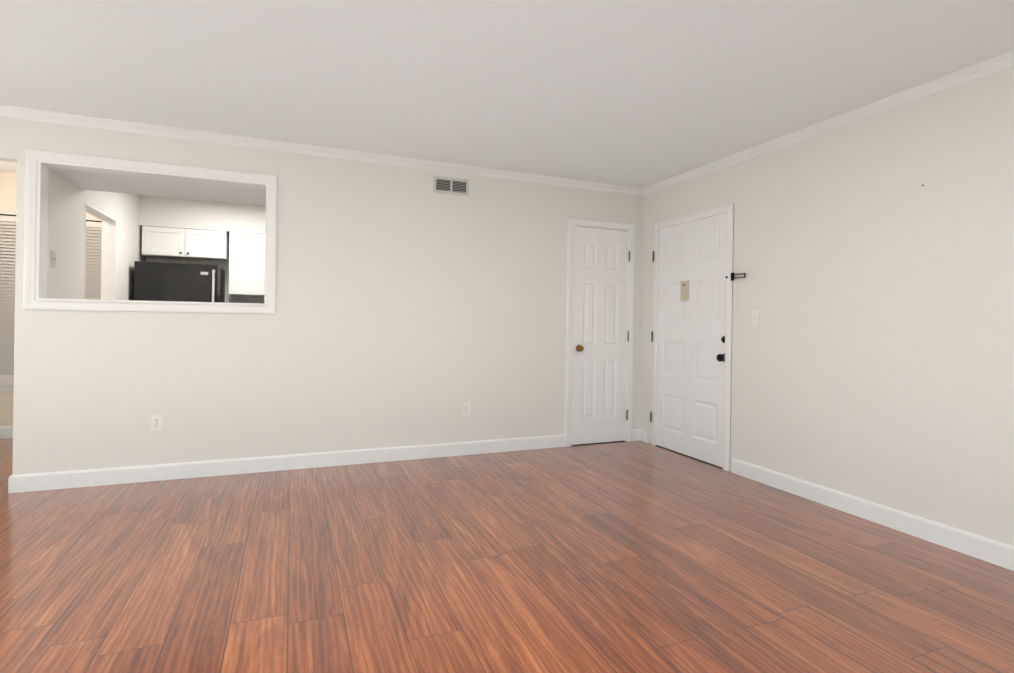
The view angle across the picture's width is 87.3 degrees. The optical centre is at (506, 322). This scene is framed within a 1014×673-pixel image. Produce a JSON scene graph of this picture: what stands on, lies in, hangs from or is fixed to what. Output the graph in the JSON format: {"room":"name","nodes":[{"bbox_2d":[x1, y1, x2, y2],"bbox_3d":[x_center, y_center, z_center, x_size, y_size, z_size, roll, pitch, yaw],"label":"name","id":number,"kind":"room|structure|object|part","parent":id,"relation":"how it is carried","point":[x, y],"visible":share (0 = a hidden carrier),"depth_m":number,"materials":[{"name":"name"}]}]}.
{"room":"empty living room","nodes":[
{"label":"empty living room","id":0,"kind":"room"},
{"bbox_2d":[0,172,92,425],"bbox_3d":[-4.324,-0.152,5.047,0.960,2.440,0.100,1,0,-22],"label":"wall","id":1,"kind":"structure","parent":0,"point":[8,185],"depth_m":4.89,"materials":[{"name":"paint"}]},
{"bbox_2d":[0,426,12,438],"bbox_3d":[-4.305,1.013,5.000,0.930,0.110,0.014,1,0,-22],"label":"baseboard","id":2,"kind":"structure","parent":1,"relation":"attached to","point":[5,431],"depth_m":4.88,"materials":[{"name":"paint"}]},
{"bbox_2d":[0,210,101,391],"bbox_3d":[-4.301,-0.034,4.986,0.950,1.975,0.030,1,0,-22],"label":"door","id":3,"kind":"structure","parent":1,"relation":"in","point":[93,246],"depth_m":4.88,"materials":[{"name":"paint"}]},
{"bbox_2d":[0,214,101,280],"bbox_3d":[-4.296,-0.198,5.002,0.895,1.572,0.001,1,0,-22],"label":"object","id":4,"kind":"structure","parent":3,"relation":"attached to","point":[14,228],"depth_m":4.90,"materials":[{"name":"white"}]},
{"bbox_2d":[47,168,145,299],"bbox_3d":[-3.632,-0.142,4.749,0.100,2.440,2.671,1,0,-22],"label":"wall","id":5,"kind":"structure","parent":0,"point":[67,199],"depth_m":4.11,"materials":[{"name":"paint"}]},
{"bbox_2d":[51,250,55,267],"bbox_3d":[-3.133,-0.439,3.682,0.016,0.116,0.072,1,0,-22],"label":"light switch","id":6,"kind":"object","parent":5,"relation":"attached to","point":[53,258],"visible":1,"depth_m":3.67,"materials":[{"name":"plastic"}]},
{"bbox_2d":[83,202,115,299],"bbox_3d":[-3.566,0.062,4.581,0.108,2.034,0.803,1,0,-22],"label":"kitchen doorway","id":7,"kind":"structure","parent":5,"relation":"in","point":[108,264],"depth_m":4.93,"materials":[{"name":"paint"}]},
{"bbox_2d":[49,167,265,205],"bbox_3d":[-2.057,-1.186,4.347,2.490,0.305,0.756,1,0,-22],"label":"ceiling","id":8,"kind":"structure","parent":0,"point":[115,183],"depth_m":4.12,"materials":[{"name":"paint"}]},
{"bbox_2d":[146,257,263,302],"bbox_3d":[-2.419,-0.124,6.745,5.764,2.440,0.120,1,0,-22],"label":"wall","id":9,"kind":"structure","parent":0,"point":[223,265],"depth_m":6.25,"materials":[{"name":"paint"}]},
{"bbox_2d":[142,226,228,261],"bbox_3d":[-3.611,-0.879,6.006,0.810,0.315,0.344,1,0,-22],"label":"upper cabinet","id":10,"kind":"object","parent":9,"relation":"attached to","point":[181,243],"visible":1,"depth_m":5.88,"materials":[{"name":"white wood"}]},
{"bbox_3d":[-3.553,-0.762,5.859,0.092,0.024,0.026,1,0,-22],"label":"knob","id":11,"kind":"part","parent":10,"relation":"part of","materials":[{"name":"black metal"}]},
{"bbox_2d":[229,296,263,303],"bbox_3d":[-2.540,-0.064,6.625,1.650,0.475,0.012,1,0,-22],"label":"backsplash","id":12,"kind":"structure","parent":9,"relation":"attached to","point":[240,299],"depth_m":6.38,"materials":[{"name":"grey tile"}]},
{"bbox_2d":[229,232,264,295],"bbox_3d":[-2.784,-0.667,6.341,0.920,0.715,0.344,1,0,-22],"label":"upper cabinet","id":13,"kind":"object","parent":9,"relation":"attached to","point":[246,264],"visible":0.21,"depth_m":6.11,"materials":[{"name":"white wood"}]},
{"bbox_2d":[0,117,643,474],"bbox_3d":[-1.381,-0.109,4.175,5.764,2.440,0.140,1,0,-22],"label":"wall","id":14,"kind":"structure","parent":0,"point":[412,308],"depth_m":4.12,"materials":[{"name":"paint"}]},
{"bbox_2d":[23,149,276,313],"bbox_3d":[-2.424,-0.585,3.739,1.358,0.908,0.162,1,0,-22],"label":"window frame","id":15,"kind":"structure","parent":14,"relation":"attached to","point":[43,166],"depth_m":3.54,"materials":[{"name":"paint"}]},
{"bbox_2d":[151,414,162,430],"bbox_3d":[-2.423,0.696,3.678,0.070,0.114,0.009,1,0,-22],"label":"electrical outlet","id":16,"kind":"object","parent":14,"relation":"attached to","point":[157,422],"visible":1,"depth_m":3.68,"materials":[{"name":"white plastic"}]},
{"bbox_2d":[8,434,564,492],"bbox_3d":[-1.316,1.057,4.125,3.986,0.110,0.015,1,0,-22],"label":"baseboard","id":17,"kind":"structure","parent":14,"relation":"attached to","point":[159,472],"depth_m":3.92,"materials":[{"name":"paint"}]},
{"bbox_2d":[0,105,643,194],"bbox_3d":[-1.330,-1.299,4.086,5.640,0.058,0.052,1,0,-22],"label":"crown molding","id":18,"kind":"structure","parent":14,"relation":"attached to","point":[5,111],"depth_m":3.96,"materials":[{"name":"paint"}]},
{"bbox_2d":[433,176,468,195],"bbox_3d":[-0.466,-1.142,4.459,0.305,0.137,0.008,1,0,-22],"label":"air vent","id":19,"kind":"object","parent":14,"relation":"in","point":[450,185],"visible":1,"depth_m":4.46,"materials":[{"name":"metal"}]},
{"bbox_2d":[462,403,469,415],"bbox_3d":[-0.346,0.741,4.517,0.070,0.114,0.009,1,0,-22],"label":"electrical outlet","id":20,"kind":"object","parent":14,"relation":"attached to","point":[465,409],"visible":1,"depth_m":4.51,"materials":[{"name":"white plastic"}]},
{"bbox_2d":[572,441,622,445],"bbox_3d":[0.845,1.141,5.066,0.584,0.005,0.109,1,0,-22],"label":"threshold","id":21,"kind":"object","parent":14,"relation":"attached to","point":[597,443],"visible":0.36,"depth_m":5.01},
{"bbox_2d":[572,226,627,444],"bbox_3d":[0.884,0.127,5.006,0.584,2.018,0.093,1,0,-22],"label":"closet door","id":22,"kind":"structure","parent":14,"relation":"in","point":[599,335],"depth_m":5.01,"materials":[{"name":"paint"}]},
{"bbox_3d":[0.677,0.241,4.904,0.064,0.064,0.058,1,0,-22],"label":"knob","id":23,"kind":"part","parent":22,"relation":"part of","materials":[{"name":"gold metal"}]},
{"bbox_2d":[565,217,634,446],"bbox_3d":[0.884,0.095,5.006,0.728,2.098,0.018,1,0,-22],"label":"door frame","id":24,"kind":"structure","parent":14,"relation":"attached to","point":[572,222],"depth_m":4.93,"materials":[{"name":"paint"}]},
{"bbox_2d":[626,251,629,419],"bbox_3d":[1.164,0.128,5.105,0.012,1.622,0.013,1,0,-22],"label":"closet door hinges","id":25,"kind":"object","parent":14,"relation":"attached to","point":[628,340],"visible":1,"depth_m":5.10,"materials":[{"name":"metal"}]},
{"bbox_2d":[0,438,1013,672],"bbox_3d":[-0.598,1.172,2.192,6.004,0.100,9.940,1,0,-22],"label":"floor","id":26,"kind":"structure","parent":0,"point":[630,557],"depth_m":2.36,"materials":[{"name":"brown wood"}]},
{"bbox_2d":[134,261,224,302],"bbox_3d":[-3.550,0.232,5.802,0.750,1.695,0.705,1,0,-22],"label":"fridge","id":27,"kind":"object","parent":26,"relation":"on","point":[163,281],"visible":0.19,"depth_m":5.52,"materials":[{"name":"black metal"}]},
{"bbox_3d":[-3.192,-0.516,5.610,0.070,0.030,0.003,1,0,-22],"label":"panel","id":28,"kind":"part","parent":27,"relation":"part of","materials":[{"name":"white plastic"}]},
{"bbox_2d":[0,0,1013,205],"bbox_3d":[-0.561,-1.367,2.192,6.004,0.100,9.940,1,0,-22],"label":"ceiling","id":29,"kind":"structure","parent":0,"point":[638,93],"depth_m":2.75,"materials":[{"name":"paint"}]},
{"bbox_2d":[139,195,265,233],"bbox_3d":[-2.858,-1.189,6.329,2.490,0.321,0.310,1,0,-22],"label":"soffit","id":30,"kind":"structure","parent":29,"relation":"attached to","point":[189,214],"depth_m":5.94,"materials":[{"name":"paint"}]},
{"bbox_2d":[640,67,1013,545],"bbox_3d":[2.162,-0.057,3.299,0.150,2.440,9.940,1,0,-22],"label":"wall","id":31,"kind":"structure","parent":0,"point":[873,357],"depth_m":3.07,"materials":[{"name":"paint"}]},
{"bbox_2d":[656,445,722,468],"bbox_3d":[1.605,1.151,4.595,0.119,0.007,0.942,1,0,-22],"label":"threshold","id":32,"kind":"object","parent":31,"relation":"attached to","point":[691,457],"visible":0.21,"depth_m":4.52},
{"bbox_2d":[650,203,733,470],"bbox_3d":[1.607,0.113,4.589,0.148,2.082,0.966,1,0,-22],"label":"door frame","id":33,"kind":"structure","parent":31,"relation":"in","point":[732,302],"depth_m":4.12,"materials":[{"name":"paint"}]},
{"bbox_3d":[1.365,0.136,5.005,0.012,1.612,0.013,1,0,-22],"label":"entry door hinges","id":34,"kind":"part","parent":33,"relation":"part of","materials":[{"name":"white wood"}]},
{"bbox_2d":[656,213,744,467],"bbox_3d":[1.585,0.117,4.494,0.104,2.058,1.103,1,0,-22],"label":"entry door","id":35,"kind":"structure","parent":33,"relation":"attached to","point":[692,276],"depth_m":4.53,"materials":[{"name":"paint"}]},
{"bbox_3d":[1.540,-0.272,4.624,0.020,0.174,0.096,1,0,-22],"label":"panel","id":36,"kind":"part","parent":35,"relation":"part of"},
{"bbox_3d":[1.687,0.209,4.184,0.064,0.208,0.068,1,0,-22],"label":"knob","id":37,"kind":"part","parent":35,"relation":"part of","materials":[{"name":"black metal"}]},
{"bbox_3d":[1.754,-0.350,4.074,0.037,0.060,0.202,1,0,-22],"label":"handle","id":38,"kind":"part","parent":35,"relation":"part of","materials":[{"name":"black metal"}]},
{"bbox_2d":[752,310,759,325],"bbox_3d":[1.824,-0.032,3.911,0.016,0.116,0.072,1,0,-22],"label":"light switch","id":39,"kind":"object","parent":31,"relation":"attached to","point":[755,317],"visible":1,"depth_m":3.90,"materials":[{"name":"white plastic"}]},
{"bbox_2d":[640,50,1013,195],"bbox_3d":[2.606,-1.242,1.972,0.051,0.058,6.919,1,0,-22],"label":"crown molding","id":40,"kind":"structure","parent":31,"relation":"attached to","point":[998,63],"depth_m":3.19,"materials":[{"name":"paint"}]},
{"bbox_2d":[731,458,1013,570],"bbox_3d":[2.810,1.117,1.434,0.014,0.110,5.743,1,0,-22],"label":"baseboard","id":41,"kind":"structure","parent":31,"relation":"attached to","point":[981,548],"depth_m":3.01,"materials":[{"name":"paint"}]}
]}

